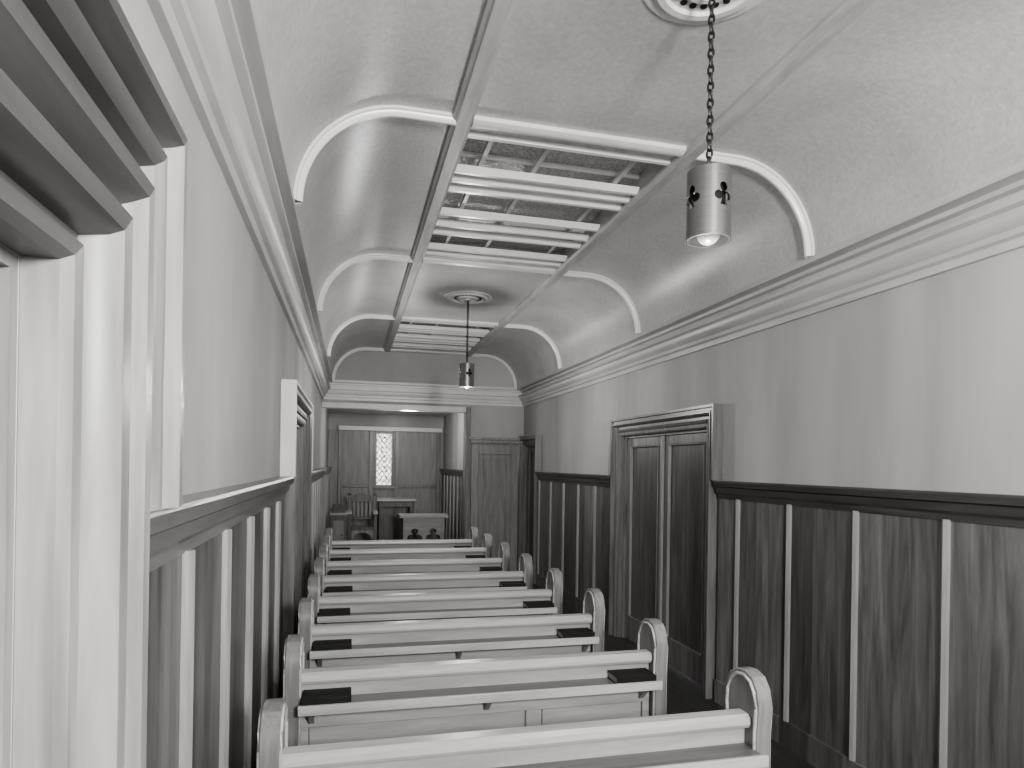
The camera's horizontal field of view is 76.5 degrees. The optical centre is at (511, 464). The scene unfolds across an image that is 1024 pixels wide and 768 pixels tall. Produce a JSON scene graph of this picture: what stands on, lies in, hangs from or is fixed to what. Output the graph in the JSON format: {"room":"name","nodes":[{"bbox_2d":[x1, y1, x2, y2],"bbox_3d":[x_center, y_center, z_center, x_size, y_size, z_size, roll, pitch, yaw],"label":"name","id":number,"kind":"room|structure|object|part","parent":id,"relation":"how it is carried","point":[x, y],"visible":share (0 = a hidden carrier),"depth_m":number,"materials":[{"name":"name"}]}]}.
{"room":"house of worship","nodes":[
{"label":"house of worship","id":0,"kind":"room"},
{"bbox_2d":[0,0,328,767],"bbox_3d":[-1.730,-0.077,4.876,0.180,3.500,15.860,1,0,-14],"label":"wall","id":1,"kind":"structure","parent":0,"point":[240,341],"depth_m":2.11,"materials":[{"name":"paint"}]},
{"bbox_2d":[0,0,187,767],"bbox_3d":[-0.528,0.536,0.350,0.220,2.312,1.790,1,0,-14],"label":"trim","id":2,"kind":"structure","parent":1,"relation":"attached to","point":[94,149],"depth_m":0.86,"materials":[{"name":"white wood"}]},
{"bbox_2d":[146,468,326,767],"bbox_3d":[-1.253,0.875,3.453,0.084,1.610,12.500,1,0,-14],"label":"wainscoting","id":3,"kind":"structure","parent":1,"relation":"attached to","point":[216,559],"depth_m":1.93,"materials":[{"name":"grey wood"}]},
{"bbox_2d":[147,0,331,398],"bbox_3d":[-1.194,-1.081,3.460,0.145,0.285,12.500,1,0,-14],"label":"trim","id":4,"kind":"structure","parent":1,"relation":"attached to","point":[215,47],"depth_m":2.03,"materials":[{"name":"paint"}]},
{"bbox_2d":[293,431,296,633],"bbox_3d":[-1.764,0.678,5.136,0.063,1.968,0.641,1,0,-14],"label":"leaf","id":5,"kind":"object","parent":1,"relation":"attached to","point":[296,431],"visible":0.09,"depth_m":5.37,"materials":[{"name":"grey wood"}]},
{"bbox_2d":[280,379,313,697],"bbox_3d":[-1.652,0.576,4.831,0.210,2.196,1.890,1,0,-14],"label":"trim","id":6,"kind":"structure","parent":1,"relation":"attached to","point":[297,409],"depth_m":4.02,"materials":[{"name":"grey wood"}]},
{"bbox_2d":[323,467,331,535],"bbox_3d":[-3.135,0.771,11.007,0.084,1.460,2.710,1,0,-14],"label":"trim","id":7,"kind":"structure","parent":1,"relation":"attached to","point":[326,476],"depth_m":10.76,"materials":[{"name":"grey wood"}]},
{"bbox_2d":[328,413,443,486],"bbox_3d":[-2.472,0.236,12.772,2.210,2.550,0.180,1,0,-14],"label":"wall","id":8,"kind":"structure","parent":0,"point":[335,420],"depth_m":12.67,"materials":[{"name":"paint"}]},
{"bbox_2d":[375,432,393,486],"bbox_3d":[-2.508,-0.109,12.731,0.350,1.060,0.060,1,0,-14],"label":"window leading","id":9,"kind":"structure","parent":8,"relation":"in","point":[376,433],"depth_m":12.73,"materials":[{"name":"white glass"}]},
{"bbox_3d":[-2.509,-0.109,12.733,0.350,1.060,0.005,1,0,-14],"label":"leaded glass","id":10,"kind":"part","parent":9,"relation":"part of","materials":[{"name":"glass"}]},
{"bbox_2d":[328,426,443,539],"bbox_3d":[-2.441,0.387,12.636,2.210,2.250,0.100,1,0,-14],"label":"trim","id":11,"kind":"structure","parent":8,"relation":"attached to","point":[417,452],"depth_m":12.66,"materials":[{"name":"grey wood"}]},
{"bbox_2d":[327,408,449,416],"bbox_3d":[-2.111,-1.013,11.404,2.570,0.080,3.000,1,0,-14],"label":"ceiling","id":12,"kind":"structure","parent":0,"point":[347,411],"depth_m":12.14,"materials":[{"name":"white paint"}]},
{"bbox_2d":[322,351,523,570],"bbox_3d":[-1.329,-0.071,9.964,3.060,3.500,0.180,1,0,-14],"label":"wall","id":13,"kind":"structure","parent":0,"point":[404,367],"depth_m":9.93,"materials":[{"name":"paint"}]},
{"bbox_2d":[322,402,470,538],"bbox_3d":[-1.745,0.383,9.847,2.208,2.579,0.210,1,0,-14],"label":"trim","id":14,"kind":"structure","parent":13,"relation":"attached to","point":[331,405],"depth_m":9.99,"materials":[{"name":"white paint"}]},
{"bbox_2d":[324,379,522,406],"bbox_3d":[-1.281,-1.083,9.835,3.020,0.285,0.087,1,0,-14],"label":"trim","id":15,"kind":"structure","parent":13,"relation":"attached to","point":[340,389],"depth_m":9.81,"materials":[{"name":"white paint"}]},
{"bbox_2d":[469,437,518,570],"bbox_3d":[-0.291,0.635,10.075,0.790,2.120,0.110,1,0,-14],"label":"door","id":16,"kind":"structure","parent":13,"relation":"in","point":[494,461],"depth_m":10.08,"materials":[{"name":"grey wood"}]},
{"bbox_2d":[443,413,463,469],"bbox_3d":[-0.972,0.260,11.693,0.180,2.550,3.000,1,0,-14],"label":"wall","id":17,"kind":"structure","parent":0,"point":[453,422],"depth_m":11.67,"materials":[{"name":"paint"}]},
{"bbox_2d":[440,468,462,538],"bbox_3d":[-1.074,0.803,11.520,0.084,1.460,2.710,1,0,-14],"label":"trim","id":18,"kind":"structure","parent":17,"relation":"attached to","point":[452,479],"depth_m":11.46,"materials":[{"name":"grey wood"}]},
{"bbox_2d":[253,0,1023,386],"bbox_3d":[0.228,-1.557,3.812,3.060,0.720,12.500,1,0,-14],"label":"ceiling","id":19,"kind":"structure","parent":0,"point":[913,104],"depth_m":2.99,"materials":[{"name":"white paint"}]},
{"bbox_2d":[392,320,494,350],"bbox_3d":[-0.980,-1.820,8.715,1.240,0.232,1.880,1,0,-14],"label":"skylight window","id":20,"kind":"structure","parent":19,"relation":"attached to","point":[410,334],"depth_m":8.73,"materials":[{"name":"paint"}]},
{"bbox_2d":[444,291,491,387],"bbox_3d":[-0.454,-1.242,6.612,0.490,0.929,0.490,1,0,-14],"label":"pendant lamp","id":21,"kind":"object","parent":19,"relation":"hanging from","point":[466,377],"visible":1,"depth_m":6.56,"materials":[{"name":"metal"}]},
{"bbox_3d":[-0.459,-0.910,6.612,0.150,0.235,0.150,1,0,-14],"label":"lamp shade","id":22,"kind":"part","parent":21,"relation":"part of","materials":[{"name":"metal"}]},
{"bbox_3d":[-0.452,-1.369,6.612,0.021,0.653,0.022,1,0,-14],"label":"chain","id":23,"kind":"part","parent":21,"relation":"part of","materials":[{"name":"metal"}]},
{"bbox_2d":[425,129,673,266],"bbox_3d":[0.088,-1.803,4.431,1.240,0.232,2.070,1,0,-14],"label":"skylight window","id":24,"kind":"structure","parent":19,"relation":"attached to","point":[510,198],"depth_m":4.13,"materials":[{"name":"paint"}]},
{"bbox_2d":[294,105,814,387],"bbox_3d":[0.079,-1.449,4.404,2.780,0.500,11.260,1,0,-14],"label":"trim","id":25,"kind":"structure","parent":19,"relation":"attached to","point":[380,111],"depth_m":3.60,"materials":[{"name":"white paint"}]},
{"bbox_2d":[384,0,876,356],"bbox_3d":[0.240,-1.676,3.815,1.340,0.040,12.500,1,0,-14],"label":"trim","id":26,"kind":"structure","parent":19,"relation":"attached to","point":[496,15],"depth_m":3.31,"materials":[{"name":"paint"}]},
{"bbox_2d":[644,0,762,247],"bbox_3d":[0.685,-1.225,2.248,0.490,0.929,0.490,1,0,-14],"label":"pendant lamp","id":27,"kind":"object","parent":19,"relation":"hanging from","point":[708,221],"visible":1,"depth_m":2.24,"materials":[{"name":"metal"}]},
{"bbox_3d":[0.679,-0.810,2.248,0.084,0.099,0.084,1,0,-14],"label":"bulb","id":28,"kind":"part","parent":27,"relation":"part of","materials":[{"name":"white glass"}]},
{"bbox_3d":[0.680,-0.892,2.248,0.150,0.235,0.150,1,0,-14],"label":"lamp shade","id":29,"kind":"part","parent":27,"relation":"part of","materials":[{"name":"metal"}]},
{"bbox_3d":[0.687,-1.351,2.248,0.021,0.653,0.022,1,0,-14],"label":"chain","id":30,"kind":"part","parent":27,"relation":"part of","materials":[{"name":"metal"}]},
{"bbox_2d":[532,578,814,767],"bbox_3d":[-0.185,1.672,5.268,3.420,0.250,15.860,1,0,-14],"label":"floor","id":31,"kind":"structure","parent":0,"point":[684,695],"depth_m":4.81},
{"bbox_2d":[330,504,347,540],"bbox_3d":[-2.814,1.076,10.555,0.280,0.859,0.405,1,0,-14],"label":"lectern","id":32,"kind":"object","parent":31,"relation":"on","point":[338,515],"visible":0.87,"depth_m":10.39,"materials":[{"name":"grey wood"}]},
{"bbox_2d":[347,493,377,539],"bbox_3d":[-2.563,0.994,11.124,0.504,1.030,0.480,1,0,-14],"label":"armchair","id":33,"kind":"object","parent":31,"relation":"on","point":[371,530],"visible":0.85,"depth_m":11.26,"materials":[{"name":"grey wood"}]},
{"bbox_2d":[376,498,415,539],"bbox_3d":[-2.145,1.065,11.966,0.700,0.900,0.510,1,0,-14],"label":"table","id":34,"kind":"object","parent":31,"relation":"on","point":[382,502],"visible":0.56,"depth_m":11.74,"materials":[{"name":"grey wood"}]},
{"bbox_2d":[325,527,477,549],"bbox_3d":[-1.272,1.191,7.508,1.696,0.978,0.605,1,0,-14],"label":"pew","id":35,"kind":"object","parent":31,"relation":"on","point":[472,541],"visible":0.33,"depth_m":7.34,"materials":[{"name":"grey wood"}]},
{"bbox_2d":[454,546,470,547],"bbox_3d":[-0.566,0.951,7.448,0.190,0.035,0.115,1,0,-14],"label":"book","id":36,"kind":"object","parent":35,"relation":"in","point":[454,546],"visible":0.38,"depth_m":7.44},
{"bbox_2d":[323,534,491,560],"bbox_3d":[-1.087,1.194,6.763,1.696,0.978,0.605,1,0,-14],"label":"pew","id":37,"kind":"object","parent":31,"relation":"on","point":[486,549],"visible":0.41,"depth_m":6.59,"materials":[{"name":"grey wood"}]},
{"bbox_2d":[331,557,350,560],"bbox_3d":[-1.677,0.934,6.380,0.190,0.035,0.115,1,0,-14],"label":"book","id":38,"kind":"object","parent":37,"relation":"in","point":[342,558],"visible":0.66,"depth_m":6.34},
{"bbox_2d":[465,555,485,557],"bbox_3d":[-0.377,0.954,6.704,0.190,0.035,0.115,1,0,-14],"label":"book","id":39,"kind":"object","parent":37,"relation":"in","point":[467,556],"visible":0.52,"depth_m":6.66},
{"bbox_2d":[319,542,509,575],"bbox_3d":[-0.901,1.197,6.018,1.696,0.978,0.605,1,0,-14],"label":"pew","id":40,"kind":"object","parent":31,"relation":"on","point":[409,566],"visible":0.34,"depth_m":5.84,"materials":[{"name":"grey wood"}]},
{"bbox_2d":[329,570,351,574],"bbox_3d":[-1.487,0.937,5.636,0.190,0.035,0.115,1,0,-14],"label":"book","id":41,"kind":"object","parent":40,"relation":"in","point":[331,572],"visible":0.79,"depth_m":5.60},
{"bbox_2d":[480,566,502,570],"bbox_3d":[-0.192,0.957,5.959,0.190,0.035,0.115,1,0,-14],"label":"book","id":42,"kind":"object","parent":40,"relation":"in","point":[492,568],"visible":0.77,"depth_m":5.92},
{"bbox_2d":[314,553,532,595],"bbox_3d":[-0.715,1.200,5.273,1.696,0.978,0.605,1,0,-14],"label":"pew","id":43,"kind":"object","parent":31,"relation":"on","point":[462,581],"visible":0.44,"depth_m":5.08,"materials":[{"name":"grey wood"}]},
{"bbox_2d":[326,586,352,592],"bbox_3d":[-1.298,0.940,4.891,0.190,0.035,0.115,1,0,-14],"label":"book","id":44,"kind":"object","parent":43,"relation":"in","point":[329,588],"visible":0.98,"depth_m":4.85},
{"bbox_2d":[499,581,525,586],"bbox_3d":[0.005,0.960,5.216,0.190,0.035,0.115,1,0,-14],"label":"book","id":45,"kind":"object","parent":43,"relation":"in","point":[502,583],"visible":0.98,"depth_m":5.17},
{"bbox_2d":[398,513,448,539],"bbox_3d":[-1.497,1.176,10.891,0.800,0.700,0.450,1,0,-14],"label":"bench","id":46,"kind":"object","parent":31,"relation":"on","point":[422,522],"visible":0.91,"depth_m":10.73,"materials":[{"name":"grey wood"}]},
{"bbox_2d":[307,568,562,624],"bbox_3d":[-0.529,1.203,4.527,1.696,0.978,0.605,1,0,-14],"label":"pew","id":47,"kind":"object","parent":31,"relation":"on","point":[492,603],"visible":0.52,"depth_m":4.32,"materials":[{"name":"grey wood"}]},
{"bbox_2d":[319,608,349,616],"bbox_3d":[-1.129,0.942,4.142,0.190,0.035,0.115,1,0,-14],"label":"book","id":48,"kind":"object","parent":47,"relation":"in","point":[328,611],"visible":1,"depth_m":4.10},
{"bbox_2d":[523,600,553,607],"bbox_3d":[0.183,0.963,4.469,0.190,0.035,0.115,1,0,-14],"label":"book","id":49,"kind":"object","parent":47,"relation":"in","point":[546,603],"visible":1,"depth_m":4.43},
{"bbox_2d":[298,588,604,668],"bbox_3d":[-0.344,1.206,3.782,1.696,0.978,0.605,1,0,-14],"label":"pew","id":50,"kind":"object","parent":31,"relation":"on","point":[414,641],"visible":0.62,"depth_m":3.57,"materials":[{"name":"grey wood"}]},
{"bbox_2d":[313,639,351,650],"bbox_3d":[-0.937,0.945,3.398,0.190,0.035,0.115,1,0,-14],"label":"book","id":51,"kind":"object","parent":50,"relation":"in","point":[337,644],"visible":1,"depth_m":3.36,"materials":[{"name":"black leather"}]},
{"bbox_2d":[557,627,594,637],"bbox_3d":[0.364,0.966,3.723,0.190,0.035,0.115,1,0,-14],"label":"book","id":52,"kind":"object","parent":50,"relation":"in","point":[566,632],"visible":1,"depth_m":3.69,"materials":[{"name":"black leather"}]},
{"bbox_2d":[283,618,667,746],"bbox_3d":[-0.158,1.209,3.037,1.696,0.978,0.605,1,0,-14],"label":"pew","id":53,"kind":"object","parent":31,"relation":"on","point":[454,696],"visible":0.78,"depth_m":2.83,"materials":[{"name":"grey wood"}]},
{"bbox_2d":[302,687,350,705],"bbox_3d":[-0.754,0.948,2.652,0.190,0.035,0.115,1,0,-14],"label":"book","id":54,"kind":"object","parent":53,"relation":"in","point":[329,695],"visible":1,"depth_m":2.62,"materials":[{"name":"black leather"}]},
{"bbox_2d":[607,668,656,683],"bbox_3d":[0.548,0.969,2.977,0.190,0.035,0.115,1,0,-14],"label":"book","id":55,"kind":"object","parent":53,"relation":"in","point":[616,676],"visible":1,"depth_m":2.94,"materials":[{"name":"black leather"}]},
{"bbox_2d":[256,666,772,767],"bbox_3d":[0.028,1.212,2.292,1.696,0.978,0.605,1,0,-14],"label":"pew","id":56,"kind":"object","parent":31,"relation":"on","point":[738,735],"visible":1,"depth_m":2.15,"materials":[{"name":"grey wood"}]},
{"bbox_2d":[524,247,1023,663],"bbox_3d":[1.776,-0.022,4.204,0.180,3.500,12.860,1,0,-14],"label":"wall","id":57,"kind":"structure","parent":0,"point":[918,385],"depth_m":3.46,"materials":[{"name":"paint"}]},
{"bbox_2d":[518,434,541,583],"bbox_3d":[0.305,0.630,9.751,0.210,2.150,0.970,1,0,-14],"label":"trim","id":58,"kind":"structure","parent":57,"relation":"attached to","point":[533,440],"depth_m":10.06,"materials":[{"name":"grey wood"}]},
{"bbox_2d":[527,447,534,561],"bbox_3d":[0.337,0.711,9.759,0.063,1.968,0.626,1,0,-14],"label":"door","id":59,"kind":"structure","parent":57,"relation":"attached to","point":[531,450],"depth_m":9.95,"materials":[{"name":"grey wood"}]},
{"bbox_2d":[624,436,660,643],"bbox_3d":[1.250,0.726,6.096,0.063,1.968,0.776,1,0,-14],"label":"leaf","id":60,"kind":"object","parent":57,"relation":"attached to","point":[643,454],"visible":0.68,"depth_m":6.16,"materials":[{"name":"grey wood"}]},
{"bbox_2d":[608,403,723,698],"bbox_3d":[1.313,0.635,5.710,0.210,2.171,1.960,1,0,-14],"label":"trim","id":61,"kind":"structure","parent":57,"relation":"attached to","point":[709,418],"depth_m":5.34,"materials":[{"name":"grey wood"}]},
{"bbox_2d":[662,432,706,685],"bbox_3d":[1.439,0.729,5.339,0.063,1.968,0.776,1,0,-14],"label":"leaf","id":62,"kind":"object","parent":57,"relation":"attached to","point":[685,454],"visible":0.62,"depth_m":5.36,"materials":[{"name":"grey wood"}]},
{"bbox_2d":[658,436,664,621],"bbox_3d":[1.309,0.727,5.709,0.025,1.968,0.040,1,0,-14],"label":"astragal","id":63,"kind":"object","parent":62,"relation":"attached to","point":[662,450],"visible":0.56,"depth_m":5.69,"materials":[{"name":"wood"}]},
{"bbox_2d":[517,161,1023,406],"bbox_3d":[1.634,-1.037,4.165,0.145,0.285,12.500,1,0,-14],"label":"trim","id":64,"kind":"structure","parent":57,"relation":"attached to","point":[981,220],"depth_m":3.53,"materials":[{"name":"paint"}]},
{"bbox_2d":[535,472,1023,767],"bbox_3d":[1.753,0.923,3.687,0.084,1.610,11.500,1,0,-14],"label":"wainscoting","id":65,"kind":"structure","parent":57,"relation":"attached to","point":[884,628],"depth_m":3.40,"materials":[{"name":"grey wood"}]}
]}

